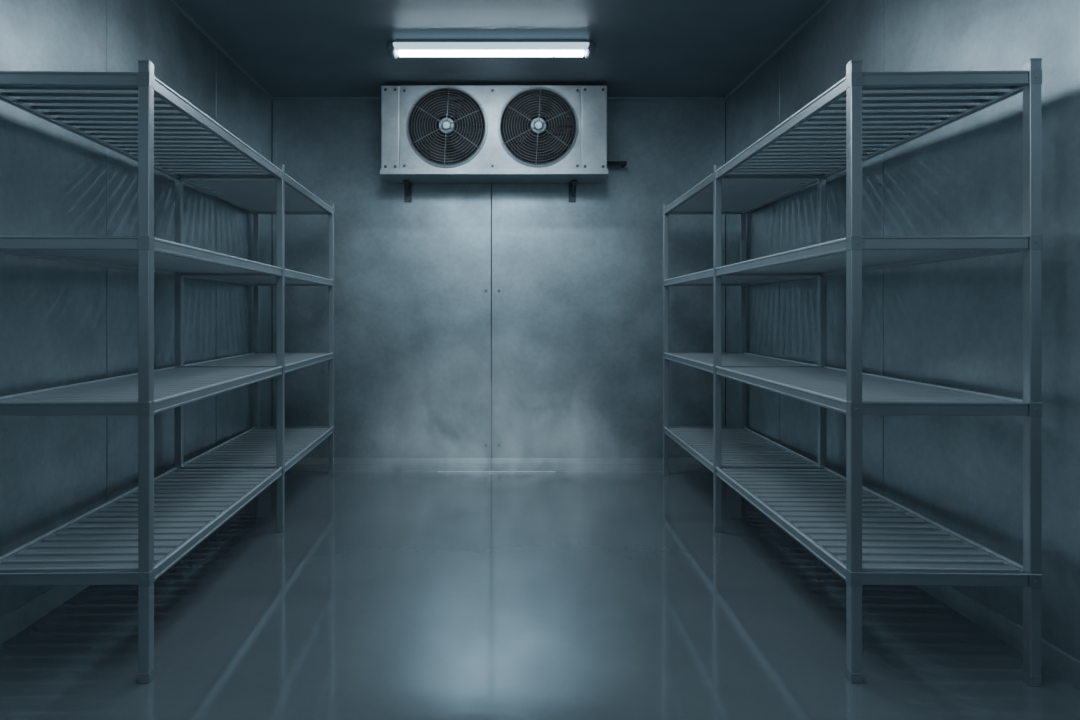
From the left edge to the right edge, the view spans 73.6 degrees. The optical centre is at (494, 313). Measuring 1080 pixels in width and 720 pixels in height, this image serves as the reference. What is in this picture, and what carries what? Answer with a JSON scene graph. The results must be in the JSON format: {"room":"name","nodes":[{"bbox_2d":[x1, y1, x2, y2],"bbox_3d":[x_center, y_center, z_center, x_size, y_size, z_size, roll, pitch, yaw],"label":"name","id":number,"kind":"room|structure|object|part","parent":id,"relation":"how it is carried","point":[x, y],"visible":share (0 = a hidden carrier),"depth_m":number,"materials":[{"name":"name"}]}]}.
{"room":"walk-in freezer","nodes":[
{"label":"walk-in freezer","id":0,"kind":"room"},
{"bbox_2d":[0,0,271,617],"bbox_3d":[-1.795,-0.265,1.900,0.120,2.830,7.400,0,0,0],"label":"wall","id":1,"kind":"structure","parent":0,"point":[62,323],"depth_m":3.13,"materials":[{"name":"metal"}]},
{"bbox_2d":[0,585,89,644],"bbox_3d":[-1.726,1.107,1.900,0.018,0.085,7.400,0,0,0],"label":"baseboard","id":2,"kind":"structure","parent":1,"relation":"attached to","point":[29,612],"depth_m":2.69,"materials":[{"name":"metal"}]},
{"bbox_2d":[169,0,272,98],"bbox_3d":[-1.728,-1.673,1.889,0.014,0.014,7.379,0,0,0],"label":"trim","id":3,"kind":"structure","parent":1,"relation":"attached to","point":[173,2],"depth_m":4.47,"materials":[{"name":"metal"}]},
{"bbox_2d":[272,101,724,457],"bbox_3d":[0.030,-0.265,5.657,3.530,2.830,0.126,0,0,0],"label":"wall","id":4,"kind":"structure","parent":0,"point":[472,320],"depth_m":5.60,"materials":[{"name":"metal"}]},
{"bbox_2d":[286,458,711,471],"bbox_3d":[0.030,1.135,5.420,3.490,0.031,0.360,0,0,0],"label":"baseboard","id":5,"kind":"structure","parent":4,"relation":"attached to","point":[305,464],"depth_m":5.45,"materials":[{"name":"grey metal"}]},
{"bbox_2d":[272,97,725,100],"bbox_3d":[0.030,-1.670,5.590,3.530,0.020,0.020,0,0,0],"label":"trim","id":6,"kind":"structure","parent":4,"relation":"attached to","point":[273,98],"depth_m":5.59,"materials":[{"name":"metal"}]},
{"bbox_2d":[380,86,626,201],"bbox_3d":[0.088,-1.260,5.372,1.834,0.780,0.455,0,0,0],"label":"cooler","id":7,"kind":"object","parent":4,"relation":"attached to","point":[430,134],"visible":1,"depth_m":5.20,"materials":[{"name":"paint"}]},
{"bbox_3d":[-0.034,-1.343,5.399,1.312,0.615,0.398,0,0,0],"label":"casing","id":8,"kind":"part","parent":7,"relation":"part of","materials":[{"name":"grey metal"}]},
{"bbox_3d":[-0.034,-1.342,5.552,1.310,0.608,0.088,0,0,0],"label":"panel","id":9,"kind":"part","parent":7,"relation":"part of","materials":[{"name":"grey metal"}]},
{"bbox_2d":[380,169,607,182],"bbox_3d":[-0.006,-1.024,5.393,1.645,0.046,0.410,0,0,0],"label":"drip tray","id":10,"kind":"object","parent":7,"relation":"on","point":[389,175],"depth_m":5.22,"materials":[{"name":"paint"}]},
{"bbox_2d":[174,0,826,102],"bbox_3d":[0.030,-1.740,1.900,3.770,0.120,7.640,0,0,0],"label":"ceiling","id":11,"kind":"structure","parent":0,"point":[291,48],"depth_m":4.36,"materials":[{"name":"metal"}]},
{"bbox_2d":[386,40,595,58],"bbox_3d":[-0.024,-1.639,4.460,1.280,0.082,0.162,0,0,0],"label":"ceiling light","id":12,"kind":"object","parent":11,"relation":"attached to","point":[401,48],"visible":1,"depth_m":4.40,"materials":[{"name":"white plastic"}]},
{"bbox_2d":[398,50,583,56],"bbox_3d":[-0.024,-1.613,4.460,1.140,0.030,0.084,0,0,0],"label":"diffuser","id":13,"kind":"object","parent":12,"relation":"attached to","point":[401,53],"depth_m":4.43,"materials":[{"name":"white plastic"}]},
{"bbox_2d":[0,472,1079,719],"bbox_3d":[0.030,1.200,1.900,3.770,0.100,7.640,0,0,0],"label":"floor","id":14,"kind":"structure","parent":0,"point":[380,595],"depth_m":2.65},
{"bbox_2d":[0,60,333,682],"bbox_3d":[-1.397,0.180,3.695,0.567,1.940,2.932,0,0,-2],"label":"shelving rack","id":15,"kind":"object","parent":14,"relation":"on","point":[134,537],"visible":1,"depth_m":2.79,"materials":[{"name":"metal"}]},
{"bbox_3d":[-1.379,0.826,3.010,0.560,0.044,1.550,0,0,-2],"label":"shelf","id":16,"kind":"part","parent":15,"relation":"part of","materials":[{"name":"metal"}]},
{"bbox_3d":[-1.379,0.296,3.010,0.560,0.044,1.550,0,0,-2],"label":"shelf","id":17,"kind":"part","parent":15,"relation":"part of","materials":[{"name":"metal"}]},
{"bbox_3d":[-1.379,-0.221,3.010,0.560,0.044,1.550,0,0,-2],"label":"shelf","id":18,"kind":"part","parent":15,"relation":"part of","materials":[{"name":"metal"}]},
{"bbox_3d":[-1.379,-0.732,3.010,0.560,0.044,1.550,0,0,-2],"label":"shelf","id":19,"kind":"part","parent":15,"relation":"part of","materials":[{"name":"metal"}]},
{"bbox_3d":[-1.094,0.168,2.258,0.035,1.904,0.035,0,0,-2],"label":"post","id":20,"kind":"part","parent":15,"relation":"part of","materials":[{"name":"metal"}]},
{"bbox_3d":[-1.665,0.168,3.795,0.035,1.904,0.035,0,0,-2],"label":"post","id":21,"kind":"part","parent":15,"relation":"part of","materials":[{"name":"metal"}]},
{"bbox_3d":[-1.700,0.168,5.135,0.035,1.904,0.035,0,0,-2],"label":"post","id":22,"kind":"part","parent":15,"relation":"part of","materials":[{"name":"metal"}]},
{"bbox_3d":[-1.418,0.826,4.472,0.560,0.044,1.370,0,0,-2],"label":"shelf","id":23,"kind":"part","parent":15,"relation":"part of","materials":[{"name":"metal"}]},
{"bbox_3d":[-1.418,0.296,4.472,0.560,0.044,1.370,0,0,-2],"label":"shelf","id":24,"kind":"part","parent":15,"relation":"part of","materials":[{"name":"metal"}]},
{"bbox_3d":[-1.418,-0.221,4.472,0.560,0.044,1.370,0,0,-2],"label":"shelf","id":25,"kind":"part","parent":15,"relation":"part of","materials":[{"name":"metal"}]},
{"bbox_3d":[-1.418,-0.732,4.472,0.560,0.044,1.370,0,0,-2],"label":"shelf","id":26,"kind":"part","parent":15,"relation":"part of","materials":[{"name":"metal"}]},
{"bbox_3d":[-1.135,0.168,3.809,0.035,1.904,0.035,0,0,-2],"label":"post","id":27,"kind":"part","parent":15,"relation":"part of","materials":[{"name":"metal"}]},
{"bbox_3d":[-1.171,0.168,5.149,0.035,1.904,0.035,0,0,-2],"label":"post","id":28,"kind":"part","parent":15,"relation":"part of","materials":[{"name":"metal"}]},
{"bbox_2d":[437,471,555,471],"bbox_3d":[0.010,1.147,5.230,0.860,0.007,0.012,0,0,0],"label":"threshold strip","id":29,"kind":"object","parent":14,"relation":"on","point":[437,471],"visible":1,"depth_m":5.22,"materials":[{"name":"metal"}]},
{"bbox_2d":[663,58,1041,685],"bbox_3d":[1.446,0.180,3.693,0.582,1.940,2.932,0,0,2],"label":"shelving rack","id":30,"kind":"object","parent":14,"relation":"on","point":[864,536],"visible":1,"depth_m":2.60,"materials":[{"name":"metal"}]},
{"bbox_3d":[1.221,0.168,5.149,0.035,1.904,0.035,0,0,2],"label":"post","id":31,"kind":"part","parent":30,"relation":"part of","materials":[{"name":"metal"}]},
{"bbox_3d":[1.177,0.168,3.809,0.035,1.904,0.035,0,0,2],"label":"post","id":32,"kind":"part","parent":30,"relation":"part of","materials":[{"name":"metal"}]},
{"bbox_3d":[1.471,-0.221,4.470,0.575,0.044,1.370,0,0,2],"label":"shelf","id":33,"kind":"part","parent":30,"relation":"part of","materials":[{"name":"metal"}]},
{"bbox_3d":[1.471,-0.732,4.470,0.575,0.044,1.370,0,0,2],"label":"shelf","id":34,"kind":"part","parent":30,"relation":"part of","materials":[{"name":"metal"}]},
{"bbox_3d":[1.471,0.826,4.470,0.575,0.044,1.370,0,0,2],"label":"shelf","id":35,"kind":"part","parent":30,"relation":"part of","materials":[{"name":"metal"}]},
{"bbox_3d":[1.471,0.296,4.470,0.575,0.044,1.370,0,0,2],"label":"shelf","id":36,"kind":"part","parent":30,"relation":"part of","materials":[{"name":"metal"}]},
{"bbox_3d":[1.766,0.168,5.131,0.035,1.904,0.035,0,0,2],"label":"post","id":37,"kind":"part","parent":30,"relation":"part of","materials":[{"name":"metal"}]},
{"bbox_3d":[1.722,0.168,3.791,0.035,1.904,0.035,0,0,2],"label":"post","id":38,"kind":"part","parent":30,"relation":"part of","materials":[{"name":"metal"}]},
{"bbox_3d":[1.127,0.168,2.258,0.035,1.904,0.035,0,0,2],"label":"post","id":39,"kind":"part","parent":30,"relation":"part of","materials":[{"name":"metal"}]},
{"bbox_3d":[1.424,0.826,3.008,0.575,0.044,1.550,0,0,2],"label":"shelf","id":40,"kind":"part","parent":30,"relation":"part of","materials":[{"name":"metal"}]},
{"bbox_3d":[1.424,0.296,3.008,0.575,0.044,1.550,0,0,2],"label":"shelf","id":41,"kind":"part","parent":30,"relation":"part of","materials":[{"name":"metal"}]},
{"bbox_3d":[1.424,-0.221,3.008,0.575,0.044,1.550,0,0,2],"label":"shelf","id":42,"kind":"part","parent":30,"relation":"part of","materials":[{"name":"metal"}]},
{"bbox_3d":[1.424,-0.732,3.008,0.575,0.044,1.550,0,0,2],"label":"shelf","id":43,"kind":"part","parent":30,"relation":"part of","materials":[{"name":"metal"}]},
{"bbox_3d":[1.671,0.168,2.240,0.035,1.904,0.035,0,0,2],"label":"post","id":44,"kind":"part","parent":30,"relation":"part of","materials":[{"name":"metal"}]},
{"bbox_2d":[726,0,1079,660],"bbox_3d":[1.855,-0.265,1.900,0.120,2.830,7.400,0,0,0],"label":"wall","id":45,"kind":"structure","parent":0,"point":[958,324],"depth_m":2.85,"materials":[{"name":"metal"}]},
{"bbox_2d":[725,0,832,98],"bbox_3d":[1.788,-1.673,1.889,0.014,0.014,7.379,0,0,0],"label":"trim","id":46,"kind":"structure","parent":45,"relation":"attached to","point":[827,2],"depth_m":4.46,"materials":[{"name":"metal"}]},
{"bbox_2d":[917,586,1079,690],"bbox_3d":[1.789,1.107,1.900,0.012,0.085,7.400,0,0,0],"label":"baseboard","id":47,"kind":"structure","parent":45,"relation":"attached to","point":[1056,661],"depth_m":2.53,"materials":[{"name":"metal"}]}
]}

